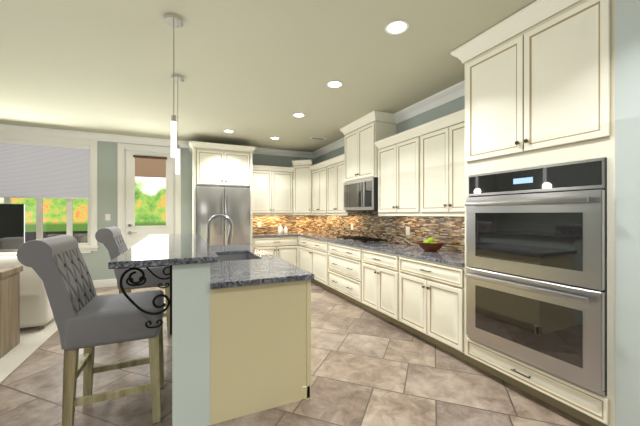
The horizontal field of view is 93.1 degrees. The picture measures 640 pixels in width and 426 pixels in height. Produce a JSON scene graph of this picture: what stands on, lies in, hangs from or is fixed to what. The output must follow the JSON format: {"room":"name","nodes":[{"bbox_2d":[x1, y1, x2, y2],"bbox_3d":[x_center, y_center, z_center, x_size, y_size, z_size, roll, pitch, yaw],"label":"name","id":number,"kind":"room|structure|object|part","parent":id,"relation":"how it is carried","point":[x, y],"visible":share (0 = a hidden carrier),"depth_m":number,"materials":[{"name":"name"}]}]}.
{"room":"kitchen","nodes":[
{"label":"kitchen","id":0,"kind":"room"},
{"bbox_2d":[81,141,313,279],"bbox_3d":[-3.716,-0.060,5.862,8.500,2.840,0.150,0,0,-24],"label":"wall","id":1,"kind":"structure","parent":0,"point":[98,261],"depth_m":5.69,"materials":[{"name":"grey"}]},
{"bbox_2d":[0,131,98,252],"bbox_3d":[-5.130,-0.335,5.168,2.250,2.090,0.180,0,0,-24],"label":"window","id":2,"kind":"structure","parent":1,"relation":"in","point":[39,167],"depth_m":5.33,"materials":[{"name":"white"}]},
{"bbox_2d":[92,279,116,287],"bbox_3d":[-5.621,1.290,4.901,3.935,0.140,0.017,0,0,-24],"label":"baseboard","id":3,"kind":"structure","parent":1,"relation":"attached to","point":[105,283],"depth_m":5.63,"materials":[{"name":"white wood"}]},
{"bbox_2d":[105,214,109,219],"bbox_3d":[-3.964,0.060,5.659,0.080,0.120,0.012,0,0,-24],"label":"switch plate","id":4,"kind":"object","parent":1,"relation":"attached to","point":[107,216],"visible":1,"depth_m":5.66,"materials":[{"name":"white plastic"}]},
{"bbox_2d":[118,143,180,248],"bbox_3d":[-3.355,0.010,6.005,1.085,2.700,0.169,0,0,-24],"label":"door","id":5,"kind":"structure","parent":1,"relation":"attached to","point":[132,234],"depth_m":5.91,"materials":[{"name":"white wood"}]},
{"bbox_2d":[135,158,165,177],"bbox_3d":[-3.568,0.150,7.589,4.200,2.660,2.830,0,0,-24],"label":"window shade","id":6,"kind":"structure","parent":5,"relation":"attached to","point":[159,169],"depth_m":6.92,"materials":[{"name":"brown fabric"}]},
{"bbox_2d":[193,141,252,187],"bbox_3d":[-2.001,-0.945,6.175,1.010,0.790,0.698,0,0,-24],"label":"upper cabinet","id":7,"kind":"object","parent":1,"relation":"attached to","point":[212,167],"depth_m":5.85,"materials":[{"name":"beige wood"}]},
{"bbox_2d":[250,165,292,215],"bbox_3d":[-1.122,-0.525,6.767,0.986,1.030,0.348,0,0,-24],"label":"upper cabinet","id":8,"kind":"object","parent":1,"relation":"attached to","point":[271,194],"depth_m":6.61,"materials":[{"name":"beige wood"}]},
{"bbox_2d":[245,211,313,233],"bbox_3d":[-0.897,0.189,7.055,1.634,0.498,0.011,0,0,-25],"label":"backsplash","id":9,"kind":"structure","parent":1,"relation":"attached to","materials":[{"name":"tile"}]},
{"bbox_2d":[0,0,535,151],"bbox_3d":[-1.652,-1.510,1.335,8.500,0.060,10.200,0,0,-24],"label":"ceiling","id":10,"kind":"structure","parent":0,"point":[257,73],"depth_m":2.98,"materials":[{"name":"beige paint"}]},
{"bbox_2d":[164,13,182,157],"bbox_3d":[-1.108,-0.955,2.297,0.130,1.049,0.130,0,0,-24],"label":"pendant light","id":11,"kind":"object","parent":10,"relation":"hanging from","point":[173,20],"visible":1,"depth_m":2.28,"materials":[{"name":"white glass"}]},
{"bbox_2d":[171,74,183,173],"bbox_3d":[-1.534,-0.955,3.268,0.130,1.049,0.130,0,0,-24],"label":"pendant light","id":12,"kind":"object","parent":10,"relation":"hanging from","point":[177,78],"visible":0.88,"depth_m":3.25,"materials":[{"name":"white glass"}]},
{"bbox_2d":[0,80,464,158],"bbox_3d":[-2.772,-1.417,3.539,7.990,0.125,4.860,0,0,-24],"label":"crown molding","id":13,"kind":"structure","parent":10,"relation":"attached to","point":[453,92],"depth_m":5.40,"materials":[{"name":"white"}]},
{"bbox_2d":[293,113,304,116],"bbox_3d":[-0.316,-1.476,4.527,0.186,0.005,0.186,0,0,-24],"label":"recessed light","id":14,"kind":"object","parent":10,"relation":"in","point":[298,115],"visible":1,"depth_m":4.54,"materials":[{"name":"white"}]},
{"bbox_2d":[309,136,325,139],"bbox_3d":[-0.040,-1.472,5.900,0.300,0.014,0.150,0,0,-24],"label":"ceiling vent","id":15,"kind":"object","parent":10,"relation":"in","point":[318,138],"visible":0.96,"depth_m":5.88,"materials":[{"name":"white metal"}]},
{"bbox_2d":[327,81,342,87],"bbox_3d":[0.167,-1.476,3.450,0.186,0.005,0.186,0,0,-24],"label":"recessed light","id":16,"kind":"object","parent":10,"relation":"in","point":[333,84],"visible":1,"depth_m":3.45,"materials":[{"name":"white"}]},
{"bbox_2d":[385,20,408,34],"bbox_3d":[0.607,-1.476,2.398,0.186,0.005,0.186,0,0,-24],"label":"recessed light","id":17,"kind":"object","parent":10,"relation":"in","point":[396,27],"visible":1,"depth_m":2.40,"materials":[{"name":"white"}]},
{"bbox_2d":[0,281,589,425],"bbox_3d":[-1.652,1.390,1.335,8.500,0.060,10.200,0,0,-24],"label":"floor","id":18,"kind":"structure","parent":0,"point":[369,368],"depth_m":2.38,"materials":[{"name":"tile"}]},
{"bbox_2d":[0,293,96,383],"bbox_3d":[-4.601,1.354,2.958,3.280,0.012,3.400,0,0,-24],"label":"rug","id":19,"kind":"object","parent":18,"relation":"on","point":[33,340],"visible":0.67,"depth_m":3.08,"materials":[{"name":"beige carpet"}]},
{"bbox_2d":[0,265,22,357],"bbox_3d":[-3.848,0.944,2.631,1.780,0.807,0.420,0,0,-24],"label":"console table","id":20,"kind":"object","parent":19,"relation":"on","point":[9,308],"visible":1,"depth_m":2.97,"materials":[{"name":"brown wood"}]},
{"bbox_2d":[0,252,53,329],"bbox_3d":[-4.289,0.903,3.540,2.030,0.887,1.000,0,0,-24],"label":"sofa","id":21,"kind":"object","parent":19,"relation":"on","point":[35,308],"visible":0.46,"depth_m":3.45,"materials":[{"name":"beige fabric"}]},
{"bbox_2d":[17,235,163,425],"bbox_3d":[-1.462,0.752,2.048,0.707,1.211,0.500,0,0,-24],"label":"bar stool","id":22,"kind":"object","parent":18,"relation":"on","point":[87,318],"visible":1,"depth_m":1.87,"materials":[{"name":"grey fabric"}]},
{"bbox_3d":[-1.375,0.702,2.088,0.510,0.213,0.500,0,0,-25],"label":"seat","id":23,"kind":"part","parent":22,"relation":"part of","materials":[{"name":"grey fabric"}]},
{"bbox_2d":[95,227,169,335],"bbox_3d":[-2.082,0.752,3.469,0.707,1.211,0.500,0,0,-24],"label":"bar stool","id":24,"kind":"object","parent":18,"relation":"on","point":[111,239],"visible":0.48,"depth_m":3.27,"materials":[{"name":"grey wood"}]},
{"bbox_3d":[-1.995,0.702,3.509,0.510,0.213,0.500,0,0,-25],"label":"seat","id":25,"kind":"part","parent":24,"relation":"part of","materials":[{"name":"grey fabric"}]},
{"bbox_2d":[119,234,312,425],"bbox_3d":[-1.099,0.836,3.050,1.240,1.049,2.338,0,0,-24],"label":"kitchen island","id":26,"kind":"object","parent":18,"relation":"on","point":[240,324],"depth_m":2.03,"materials":[{"name":"beige wood"}]},
{"bbox_2d":[108,234,219,269],"bbox_3d":[-1.419,0.290,2.919,0.592,0.040,2.410,0,0,-24],"label":"island countertop","id":27,"kind":"structure","parent":26,"relation":"on","point":[174,249],"depth_m":2.07,"materials":[{"name":"grey stone"}]},
{"bbox_2d":[208,274,313,289],"bbox_3d":[-0.557,0.460,2.488,0.721,0.040,0.910,0,0,-24],"label":"island countertop","id":28,"kind":"structure","parent":26,"relation":"on","point":[287,277],"depth_m":2.07,"materials":[{"name":"grey stone"}]},
{"bbox_2d":[205,214,232,256],"bbox_3d":[-1.066,0.219,3.202,0.276,0.441,0.112,0,0,-25],"label":"faucet","id":29,"kind":"object","parent":28,"relation":"on","point":[212,218],"depth_m":3.17,"materials":[{"name":"silver metal"}]},
{"bbox_2d":[196,186,249,245],"bbox_3d":[-1.972,0.420,6.112,0.990,1.880,0.782,0,0,-24],"label":"fridge","id":30,"kind":"object","parent":18,"relation":"on","point":[232,204],"visible":0.58,"depth_m":5.79,"materials":[{"name":"grey metal"}]},
{"bbox_2d":[250,236,296,265],"bbox_3d":[-1.044,0.920,6.643,1.026,0.880,0.636,0,0,-24],"label":"base cabinet","id":31,"kind":"object","parent":18,"relation":"on","point":[284,248],"depth_m":6.39,"materials":[{"name":"beige wood"}]},
{"bbox_2d":[250,232,296,235],"bbox_3d":[-1.054,0.459,6.634,1.000,0.040,0.645,0,0,-24],"label":"countertop","id":32,"kind":"structure","parent":31,"relation":"on","point":[251,233],"depth_m":6.49,"materials":[{"name":"grey stone"}]},
{"bbox_2d":[278,225,282,233],"bbox_3d":[-0.891,0.338,6.825,0.100,0.200,0.100,0,0,-24],"label":"canister","id":33,"kind":"object","parent":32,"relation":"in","point":[280,229],"visible":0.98,"depth_m":6.79,"materials":[{"name":"white ceramic"}]},
{"bbox_2d":[297,236,308,270],"bbox_3d":[-0.031,0.920,6.381,0.636,0.880,0.720,0,0,-24],"label":"base cabinet","id":34,"kind":"object","parent":18,"relation":"on","point":[302,241],"depth_m":6.31,"materials":[{"name":"beige wood"}]},
{"bbox_2d":[309,236,324,287],"bbox_3d":[0.268,0.920,5.726,0.636,0.880,0.720,0,0,-24],"label":"base cabinet","id":35,"kind":"object","parent":18,"relation":"on","point":[316,247],"depth_m":5.67,"materials":[{"name":"beige wood"}]},
{"bbox_2d":[325,240,360,305],"bbox_3d":[0.643,0.920,4.903,0.636,0.880,1.090,0,0,-24],"label":"base cabinet","id":36,"kind":"object","parent":18,"relation":"on","point":[342,261],"depth_m":4.74,"materials":[{"name":"beige wood"}]},
{"bbox_2d":[361,248,396,324],"bbox_3d":[1.036,0.920,4.040,0.636,0.880,0.806,0,0,-24],"label":"base cabinet","id":37,"kind":"object","parent":18,"relation":"on","point":[378,269],"depth_m":3.88,"materials":[{"name":"beige wood"}]},
{"bbox_2d":[397,256,456,355],"bbox_3d":[1.391,0.920,3.260,0.636,0.880,0.908,0,0,-24],"label":"base cabinet","id":38,"kind":"object","parent":18,"relation":"on","point":[426,289],"depth_m":3.11,"materials":[{"name":"beige wood"}]},
{"bbox_2d":[297,232,456,263],"bbox_3d":[0.568,0.459,5.058,0.645,0.040,4.859,0,0,-24],"label":"countertop","id":39,"kind":"structure","parent":38,"relation":"on","point":[443,254],"depth_m":4.09,"materials":[{"name":"grey stone"}]},
{"bbox_2d":[335,235,389,244],"bbox_3d":[0.642,0.414,4.908,0.501,0.048,0.920,0,0,-25],"label":"cooktop","id":40,"kind":"object","parent":39,"relation":"in","point":[360,240],"depth_m":4.72,"materials":[{"name":"black metal"}]},
{"bbox_2d":[417,237,444,251],"bbox_3d":[1.311,0.357,3.587,0.310,0.161,0.310,0,0,-24],"label":"fruit bowl","id":41,"kind":"object","parent":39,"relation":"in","point":[430,244],"visible":1,"depth_m":3.51,"materials":[{"name":"brown wood"}]},
{"bbox_2d":[457,152,614,425],"bbox_3d":[1.773,0.512,2.365,0.683,1.695,1.038,0,0,-24],"label":"tall cabinet","id":42,"kind":"object","parent":18,"relation":"on","point":[501,185],"depth_m":2.08,"materials":[{"name":"beige wood"}]},
{"bbox_2d":[465,157,614,396],"bbox_3d":[1.719,0.375,2.330,0.679,1.420,0.941,0,0,-25],"label":"oven","id":43,"kind":"object","parent":42,"relation":"in","point":[538,273],"depth_m":2.06,"materials":[{"name":"grey metal"}]},
{"bbox_3d":[-5.301,1.044,4.700,1.250,0.607,0.450,0,0,-24],"label":"media console","id":44,"kind":"object","parent":18,"relation":"on","visible":0},
{"bbox_2d":[0,204,24,249],"bbox_3d":[-5.287,0.289,4.657,1.140,0.898,0.100,0,0,-24],"label":"tv","id":45,"kind":"object","parent":44,"relation":"on","point":[12,226],"visible":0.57,"depth_m":4.81,"materials":[{"name":"black glass"}]},
{"bbox_2d":[314,96,464,164],"bbox_3d":[1.244,-0.060,4.795,0.360,2.840,5.905,0,0,-24],"label":"wall","id":46,"kind":"structure","parent":0,"point":[451,107],"depth_m":4.05,"materials":[{"name":"grey paint"}]},
{"bbox_2d":[289,160,320,215],"bbox_3d":[-0.308,-0.600,6.968,0.658,1.180,0.658,0,0,-24],"label":"upper cabinet","id":47,"kind":"object","parent":46,"relation":"attached to","point":[302,169],"depth_m":6.73,"materials":[{"name":"beige wood"}]},
{"bbox_2d":[313,161,324,215],"bbox_3d":[0.129,-0.525,6.383,0.348,1.030,0.770,0,0,-24],"label":"upper cabinet","id":48,"kind":"object","parent":46,"relation":"attached to","point":[318,169],"depth_m":6.27,"materials":[{"name":"beige wood"}]},
{"bbox_2d":[325,156,364,215],"bbox_3d":[0.452,-0.525,5.673,0.348,1.030,0.790,0,0,-24],"label":"upper cabinet","id":49,"kind":"object","parent":46,"relation":"attached to","point":[332,167],"depth_m":5.70,"materials":[{"name":"beige wood"}]},
{"bbox_2d":[341,176,376,211],"bbox_3d":[0.770,-0.297,4.886,0.422,0.475,0.882,0,0,-24],"label":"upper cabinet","id":50,"kind":"object","parent":46,"relation":"attached to","point":[356,195],"depth_m":4.72,"materials":[{"name":"silver metal"}]},
{"bbox_2d":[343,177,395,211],"bbox_3d":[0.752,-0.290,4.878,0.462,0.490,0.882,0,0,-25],"label":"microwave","id":51,"kind":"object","parent":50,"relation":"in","point":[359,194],"depth_m":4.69,"materials":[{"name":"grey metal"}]},
{"bbox_2d":[341,112,396,179],"bbox_3d":[0.781,-1.009,4.891,0.398,0.938,0.906,0,0,-24],"label":"upper cabinet","id":52,"kind":"object","parent":46,"relation":"attached to","point":[359,159],"depth_m":4.63,"materials":[{"name":"beige wood"}]},
{"bbox_2d":[377,128,416,215],"bbox_3d":[1.171,-0.525,4.096,0.348,1.030,0.864,0,0,-24],"label":"upper cabinet","id":53,"kind":"object","parent":46,"relation":"attached to","point":[396,155],"depth_m":4.00,"materials":[{"name":"beige wood"}]},
{"bbox_2d":[313,207,509,258],"bbox_3d":[0.857,0.189,5.189,0.011,0.498,4.858,0,0,-25],"label":"backsplash","id":54,"kind":"structure","parent":46,"relation":"attached to","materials":[{"name":"tile"}]},
{"bbox_2d":[406,227,409,234],"bbox_3d":[1.248,0.240,4.305,0.007,0.120,0.080,0,0,-24],"label":"electrical outlet","id":55,"kind":"object","parent":54,"relation":"attached to","point":[407,230],"visible":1,"depth_m":4.30,"materials":[{"name":"white plastic"}]},
{"bbox_2d":[417,112,460,215],"bbox_3d":[1.531,-0.525,3.305,0.348,1.030,0.874,0,0,-24],"label":"upper cabinet","id":56,"kind":"object","parent":46,"relation":"attached to","point":[438,141],"depth_m":3.35,"materials":[{"name":"beige wood"}]},
{"bbox_2d":[461,0,614,175],"bbox_3d":[1.785,-0.906,2.370,0.657,1.133,1.038,0,0,-24],"label":"upper cabinet","id":57,"kind":"object","parent":46,"relation":"attached to","point":[540,84],"depth_m":2.12,"materials":[{"name":"beige wood"}]},
{"bbox_2d":[615,0,639,425],"bbox_3d":[3.024,-0.060,0.111,1.005,2.840,4.093,0,0,-24],"label":"wall","id":58,"kind":"structure","parent":0,"point":[627,212],"depth_m":1.72,"materials":[{"name":"grey paint"}]},
{"label":"outside","id":59,"kind":"structure","parent":0,"visible":0},
{"bbox_2d":[0,177,165,231],"bbox_3d":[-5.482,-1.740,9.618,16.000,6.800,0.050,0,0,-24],"label":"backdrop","id":60,"kind":"structure","parent":59,"point":[56,205],"depth_m":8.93,"materials":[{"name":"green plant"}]},
{"bbox_3d":[-4.634,1.570,7.757,16.000,0.180,4.040,0,0,-24],"label":"ground","id":61,"kind":"structure","parent":59,"visible":0},
{"bbox_2d":[25,231,87,242],"bbox_3d":[-8.158,0.945,6.206,7.300,1.070,0.060,0,0,-24],"label":"fence","id":62,"kind":"object","parent":61,"relation":"on","point":[58,233],"depth_m":7.11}
]}

